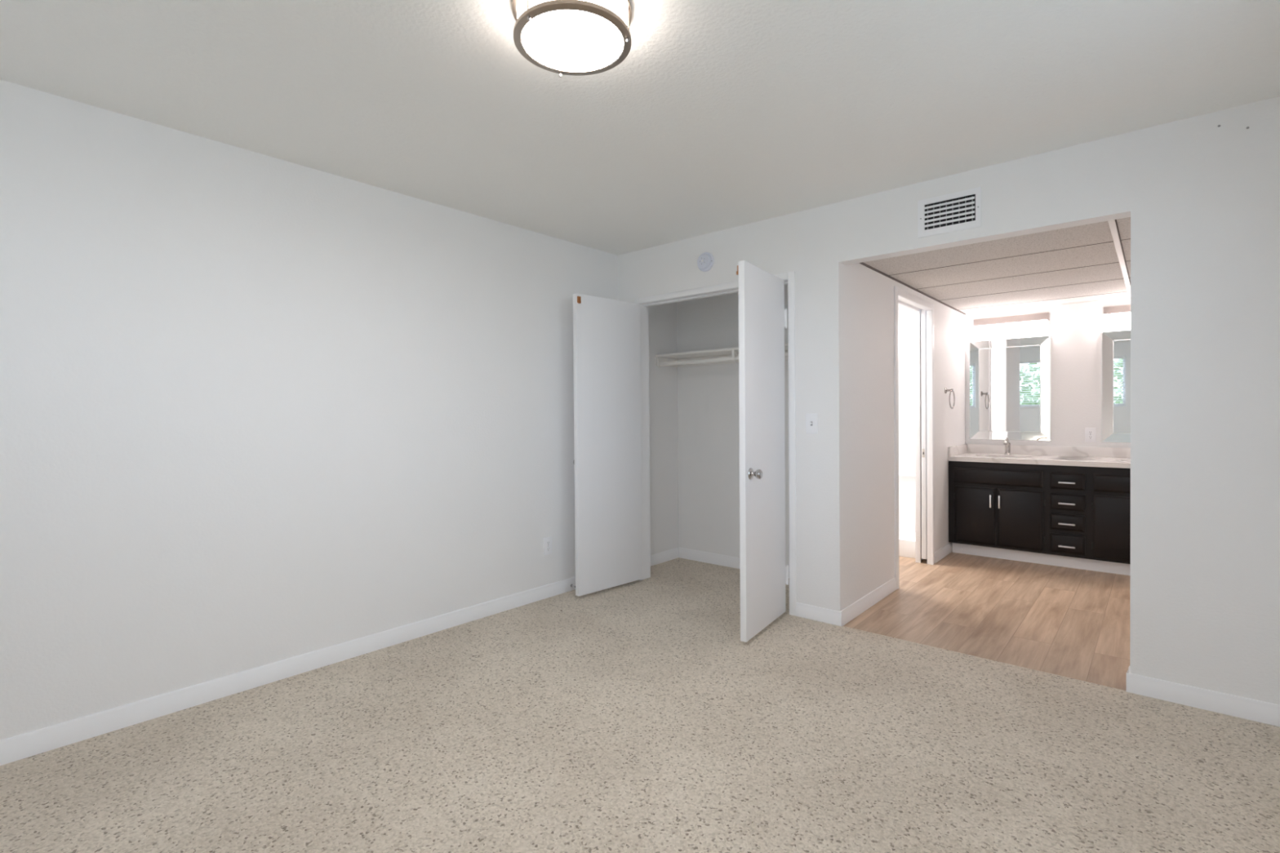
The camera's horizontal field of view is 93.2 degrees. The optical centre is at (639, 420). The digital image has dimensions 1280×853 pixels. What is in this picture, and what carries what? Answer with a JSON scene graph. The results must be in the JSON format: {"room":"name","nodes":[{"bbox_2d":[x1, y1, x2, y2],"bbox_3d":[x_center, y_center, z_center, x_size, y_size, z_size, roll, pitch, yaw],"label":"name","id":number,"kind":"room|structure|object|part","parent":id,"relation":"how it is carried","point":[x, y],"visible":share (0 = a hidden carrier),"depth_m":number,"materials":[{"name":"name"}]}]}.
{"room":"empty bedroom","nodes":[
{"label":"empty bedroom","id":0,"kind":"room"},
{"bbox_2d":[0,79,678,740],"bbox_3d":[-1.387,-0.023,3.285,0.120,2.580,5.145,0,1,41],"label":"wall","id":1,"kind":"structure","parent":0,"point":[256,410],"depth_m":2.73,"materials":[{"name":"white paint"}]},
{"bbox_2d":[0,577,575,765],"bbox_3d":[-1.538,1.168,3.010,0.013,0.085,4.260,0,1,41],"label":"baseboard","id":2,"kind":"structure","parent":1,"relation":"attached to","point":[30,744],"depth_m":2.71,"materials":[{"name":"white paint"}]},
{"bbox_2d":[543,536,552,555],"bbox_3d":[-0.620,0.845,4.080,0.008,0.118,0.073,0,1,41],"label":"wall outlet","id":3,"kind":"object","parent":1,"relation":"attached to","point":[548,545],"visible":1,"depth_m":4.08,"materials":[{"name":"white plastic"}]},
{"bbox_2d":[0,552,1279,852],"bbox_3d":[0.671,1.224,3.073,3.920,0.060,7.275,0,1,41],"label":"floor","id":4,"kind":"structure","parent":0,"point":[634,717],"depth_m":2.24,"materials":[{"name":"carpet"}]},
{"bbox_2d":[898,342,915,558],"bbox_3d":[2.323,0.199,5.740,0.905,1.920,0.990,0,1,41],"label":"doorway","id":5,"kind":"object","parent":4,"relation":"on","point":[907,534],"visible":0.04,"depth_m":6.04,"materials":[{"name":"white"}]},
{"bbox_2d":[948,461,1130,575],"bbox_3d":[3.528,0.753,4.941,1.708,0.810,0.660,0,1,41],"label":"vanity cabinet","id":6,"kind":"object","parent":4,"relation":"on","point":[1072,517],"visible":0.76,"depth_m":4.83,"materials":[{"name":"black wood"}]},
{"bbox_3d":[2.848,0.804,5.141,0.306,0.478,0.020,0,1,41],"label":"door","id":7,"kind":"part","parent":6,"relation":"part of","materials":[{"name":"black wood"}]},
{"bbox_3d":[2.923,0.673,5.043,0.011,0.106,0.028,0,1,41],"label":"handle","id":8,"kind":"part","parent":6,"relation":"part of","materials":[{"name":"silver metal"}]},
{"bbox_3d":[2.972,0.673,5.001,0.011,0.106,0.028,0,1,41],"label":"handle","id":9,"kind":"part","parent":6,"relation":"part of","materials":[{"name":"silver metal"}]},
{"bbox_3d":[3.094,0.805,4.928,0.317,0.478,0.020,0,1,41],"label":"door","id":10,"kind":"part","parent":6,"relation":"part of","materials":[{"name":"black wood"}]},
{"bbox_2d":[947,444,1130,468],"bbox_3d":[3.532,0.287,4.946,1.710,0.120,0.639,0,1,41],"label":"countertop","id":11,"kind":"structure","parent":6,"relation":"on","point":[1108,457],"depth_m":5.13,"materials":[{"name":"stone"}]},
{"bbox_2d":[1003,437,1011,454],"bbox_3d":[3.261,0.230,5.377,0.054,0.155,0.153,0,1,41],"label":"faucet","id":12,"kind":"object","parent":11,"relation":"on","point":[1007,445],"visible":1,"depth_m":5.39,"materials":[{"name":"silver metal"}]},
{"bbox_3d":[3.252,0.202,5.368,0.029,0.074,0.128,0,1,41],"label":"spout","id":13,"kind":"part","parent":12,"relation":"part of","materials":[{"name":"silver metal"}]},
{"bbox_3d":[3.321,0.983,4.706,0.106,0.011,0.028,0,1,41],"label":"handle","id":14,"kind":"part","parent":6,"relation":"part of","materials":[{"name":"silver metal"}]},
{"bbox_3d":[3.320,0.807,4.704,0.106,0.011,0.028,0,1,41],"label":"handle","id":15,"kind":"part","parent":6,"relation":"part of","materials":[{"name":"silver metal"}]},
{"bbox_3d":[3.319,0.648,4.702,0.106,0.011,0.028,0,1,41],"label":"handle","id":16,"kind":"part","parent":6,"relation":"part of","materials":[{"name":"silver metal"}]},
{"bbox_3d":[3.318,0.484,4.700,0.106,0.011,0.028,0,1,41],"label":"handle","id":17,"kind":"part","parent":6,"relation":"part of","materials":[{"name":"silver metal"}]},
{"bbox_3d":[3.337,0.964,4.722,0.225,0.146,0.020,0,1,41],"label":"drawer","id":18,"kind":"part","parent":6,"relation":"part of","materials":[{"name":"black wood"}]},
{"bbox_3d":[3.336,0.796,4.720,0.225,0.128,0.020,0,1,41],"label":"drawer","id":19,"kind":"part","parent":6,"relation":"part of","materials":[{"name":"black wood"}]},
{"bbox_3d":[3.335,0.637,4.719,0.225,0.128,0.020,0,1,41],"label":"drawer","id":20,"kind":"part","parent":6,"relation":"part of","materials":[{"name":"black wood"}]},
{"bbox_3d":[3.334,0.474,4.717,0.225,0.129,0.020,0,1,41],"label":"drawer","id":21,"kind":"part","parent":6,"relation":"part of","materials":[{"name":"black wood"}]},
{"bbox_3d":[3.579,0.806,4.512,0.317,0.478,0.020,0,1,41],"label":"door","id":22,"kind":"part","parent":6,"relation":"part of","materials":[{"name":"black wood"}]},
{"bbox_2d":[0,0,1279,255],"bbox_3d":[0.039,-1.271,2.103,3.620,0.080,5.045,0,1,41],"label":"ceiling","id":23,"kind":"structure","parent":0,"point":[717,115],"depth_m":2.24,"materials":[{"name":"white paint"}]},
{"bbox_2d":[512,0,631,77],"bbox_3d":[-0.201,-1.169,1.805,0.353,0.112,0.353,0,1,41],"label":"ceiling lamp","id":24,"kind":"object","parent":23,"relation":"attached to","point":[574,37],"visible":1,"depth_m":1.76,"materials":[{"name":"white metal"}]},
{"bbox_2d":[521,9,623,71],"bbox_3d":[-0.200,-1.126,1.805,0.321,0.012,0.321,0,1,41],"label":"diffuser","id":25,"kind":"object","parent":24,"relation":"attached to","point":[553,40],"depth_m":1.78,"materials":[{"name":"white glass"}]},
{"bbox_3d":[-0.033,-1.174,1.779,0.004,0.070,0.004,0,1,41],"label":"rod","id":26,"kind":"part","parent":24,"relation":"part of","materials":[{"name":"white metal"}]},
{"bbox_2d":[676,284,789,566],"bbox_3d":[0.730,-0.041,4.419,1.611,2.440,0.665,0,1,41],"label":"wall","id":27,"kind":"structure","parent":0,"point":[708,419],"depth_m":4.96,"materials":[{"name":"white paint"}]},
{"bbox_2d":[650,546,789,577],"bbox_3d":[0.724,1.136,4.431,1.591,0.085,0.645,0,1,41],"label":"baseboard","id":28,"kind":"structure","parent":27,"relation":"attached to","point":[691,554],"depth_m":4.99,"materials":[{"name":"white paint"}]},
{"bbox_2d":[655,342,787,367],"bbox_3d":[0.826,-0.412,4.546,1.590,0.257,0.296,0,1,41],"label":"closet shelf","id":29,"kind":"object","parent":27,"relation":"attached to","point":[730,352],"visible":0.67,"depth_m":4.86,"materials":[{"name":"white paint"}]},
{"bbox_2d":[657,352,787,368],"bbox_3d":[0.753,-0.460,4.448,1.572,0.058,0.058,0,1,41],"label":"closet rod","id":30,"kind":"object","parent":29,"relation":"attached to","point":[660,364],"visible":0.43,"depth_m":4.69,"materials":[{"name":"white paint"}]},
{"bbox_2d":[657,360,661,368],"bbox_3d":[0.163,-0.461,4.955,0.014,0.058,0.058,0,1,41],"label":"socket","id":31,"kind":"object","parent":30,"relation":"attached to","point":[659,363],"depth_m":4.94,"materials":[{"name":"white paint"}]},
{"bbox_2d":[845,262,964,607],"bbox_3d":[2.106,-0.051,4.692,0.120,2.446,2.875,0,1,41],"label":"wall","id":32,"kind":"structure","parent":0,"point":[869,294],"depth_m":3.97,"materials":[{"name":"white paint"}]},
{"bbox_2d":[795,577,896,626],"bbox_3d":[1.365,1.141,3.938,0.283,0.085,0.960,0,1,41],"label":"baseboard","id":33,"kind":"structure","parent":32,"relation":"attached to","point":[841,618],"depth_m":3.63,"materials":[{"name":"white paint"}]},
{"bbox_2d":[893,286,934,589],"bbox_3d":[2.039,0.117,4.605,0.136,2.111,0.950,0,1,41],"label":"door frame","id":34,"kind":"structure","parent":32,"relation":"attached to","point":[900,294],"depth_m":4.89,"materials":[{"name":"white paint"}]},
{"bbox_2d":[920,309,927,559],"bbox_3d":[2.658,0.107,5.333,0.035,2.035,1.068,0,1,41],"label":"door","id":35,"kind":"structure","parent":32,"relation":"in","point":[923,313],"depth_m":4.93,"materials":[{"name":"white paint"}]},
{"bbox_2d":[934,542,951,563],"bbox_3d":[2.575,1.121,5.138,0.013,0.085,0.508,0,1,41],"label":"baseboard","id":36,"kind":"structure","parent":32,"relation":"attached to","point":[946,549],"depth_m":5.12,"materials":[{"name":"white paint"}]},
{"bbox_2d":[944,387,955,408],"bbox_3d":[2.652,-0.192,5.187,0.062,0.186,0.165,0,1,41],"label":"towel ring","id":37,"kind":"object","parent":32,"relation":"attached to","point":[946,390],"visible":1,"depth_m":5.19,"materials":[{"name":"silver metal"}]},
{"bbox_3d":[2.651,-0.259,5.186,0.062,0.052,0.052,0,1,41],"label":"post","id":38,"kind":"part","parent":37,"relation":"part of","materials":[{"name":"silver metal"}]},
{"bbox_2d":[617,96,1279,705],"bbox_3d":[1.226,-0.032,3.487,3.580,2.446,0.101,0,1,41],"label":"wall","id":39,"kind":"structure","parent":0,"point":[1200,194],"depth_m":2.56,"materials":[{"name":"white paint"}]},
{"bbox_2d":[573,293,642,595],"bbox_3d":[-0.222,0.160,4.252,0.616,2.012,0.114,-1,1,-44],"label":"door","id":40,"kind":"structure","parent":39,"relation":"in","point":[607,461],"depth_m":4.19,"materials":[{"name":"white paint"}]},
{"bbox_2d":[697,252,714,271],"bbox_3d":[0.430,-1.067,4.059,0.128,0.128,0.044,0,1,41],"label":"smoke detector","id":41,"kind":"object","parent":39,"relation":"attached to","point":[705,260],"visible":1,"depth_m":4.04,"materials":[{"name":"white plastic"}]},
{"bbox_2d":[635,271,796,615],"bbox_3d":[0.487,0.141,4.117,1.280,2.086,0.114,0,1,41],"label":"door frame","id":42,"kind":"structure","parent":39,"relation":"attached to","point":[788,277],"depth_m":4.11,"materials":[{"name":"white paint"}]},
{"bbox_2d":[736,260,788,642],"bbox_3d":[0.729,0.161,3.436,0.114,2.012,0.616,0,1,33],"label":"door","id":43,"kind":"structure","parent":39,"relation":"in","point":[762,315],"depth_m":3.36,"materials":[{"name":"white paint"}]},
{"bbox_3d":[0.616,0.284,3.218,0.062,0.064,0.064,0,1,33],"label":"knob","id":44,"kind":"part","parent":43,"relation":"part of","materials":[{"name":"silver metal"}]},
{"bbox_2d":[805,413,817,433],"bbox_3d":[1.018,0.018,3.591,0.074,0.120,0.016,0,1,41],"label":"light switch","id":45,"kind":"object","parent":39,"relation":"attached to","point":[811,420],"visible":1,"depth_m":3.59,"materials":[{"name":"white plastic"}]},
{"bbox_2d":[917,186,981,238],"bbox_3d":[1.579,-1.060,3.094,0.296,0.194,0.009,0,1,41],"label":"air vent","id":46,"kind":"object","parent":39,"relation":"in","point":[958,211],"visible":1,"depth_m":3.09,"materials":[{"name":"white plastic"}]},
{"bbox_2d":[1126,666,1279,726],"bbox_3d":[2.377,1.149,2.509,0.557,0.085,0.113,0,1,41],"label":"baseboard","id":47,"kind":"structure","parent":39,"relation":"attached to","point":[1266,713],"depth_m":2.49,"materials":[{"name":"white paint"}]},
{"bbox_2d":[858,217,1130,315],"bbox_3d":[2.795,-0.996,4.084,1.714,0.030,2.875,0,1,41],"label":"ceiling","id":48,"kind":"structure","parent":0,"point":[1091,262],"depth_m":3.96,"materials":[{"name":"tile"}]},
{"bbox_2d":[897,297,1130,448],"bbox_3d":[3.038,-0.104,5.865,3.904,2.540,0.120,0,1,41],"label":"wall","id":49,"kind":"structure","parent":0,"point":[1075,330],"depth_m":5.21,"materials":[{"name":"white paint"}]},
{"bbox_2d":[968,335,1051,440],"bbox_3d":[3.352,-0.284,5.496,0.638,0.923,0.024,0,1,41],"label":"vanity mirror","id":50,"kind":"object","parent":49,"relation":"attached to","point":[1010,380],"visible":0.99,"depth_m":5.48,"materials":[{"name":"clear glass"}]},
{"bbox_3d":[3.353,-0.284,5.497,0.482,0.767,0.001,0,1,41],"label":"glass","id":51,"kind":"part","parent":50,"relation":"part of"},
{"bbox_2d":[971,312,1048,341],"bbox_3d":[3.329,-0.843,5.452,0.590,0.206,0.108,0,1,41],"label":"vanity light","id":52,"kind":"object","parent":49,"relation":"attached to","point":[1034,325],"visible":1,"depth_m":5.42,"materials":[{"name":"white glass"}]},
{"bbox_2d":[967,444,1130,457],"bbox_3d":[3.734,0.265,5.179,1.708,0.083,0.020,0,1,41],"label":"backsplash","id":53,"kind":"structure","parent":49,"relation":"attached to","point":[1114,452],"depth_m":5.27,"materials":[{"name":"stone"}]},
{"bbox_2d":[1084,427,1096,441],"bbox_3d":[3.813,0.121,5.118,0.073,0.118,0.008,0,1,41],"label":"wall outlet","id":54,"kind":"object","parent":49,"relation":"attached to","point":[1090,433],"visible":1,"depth_m":5.12,"materials":[{"name":"white plastic"}]},
{"bbox_2d":[1101,329,1130,443],"bbox_3d":[4.103,-0.278,4.851,0.638,0.923,0.024,0,1,41],"label":"vanity mirror","id":55,"kind":"object","parent":49,"relation":"attached to","point":[1115,344],"visible":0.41,"depth_m":5.00,"materials":[{"name":"clear glass"}]},
{"bbox_3d":[4.103,-0.278,4.851,0.482,0.767,0.001,0,1,41],"label":"glass","id":56,"kind":"part","parent":55,"relation":"part of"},
{"bbox_2d":[1102,304,1130,331],"bbox_3d":[4.064,-0.841,4.820,0.590,0.206,0.108,0,1,41],"label":"vanity light","id":57,"kind":"object","parent":49,"relation":"attached to","point":[1114,317],"visible":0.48,"depth_m":4.93,"materials":[{"name":"white glass"}]}
]}

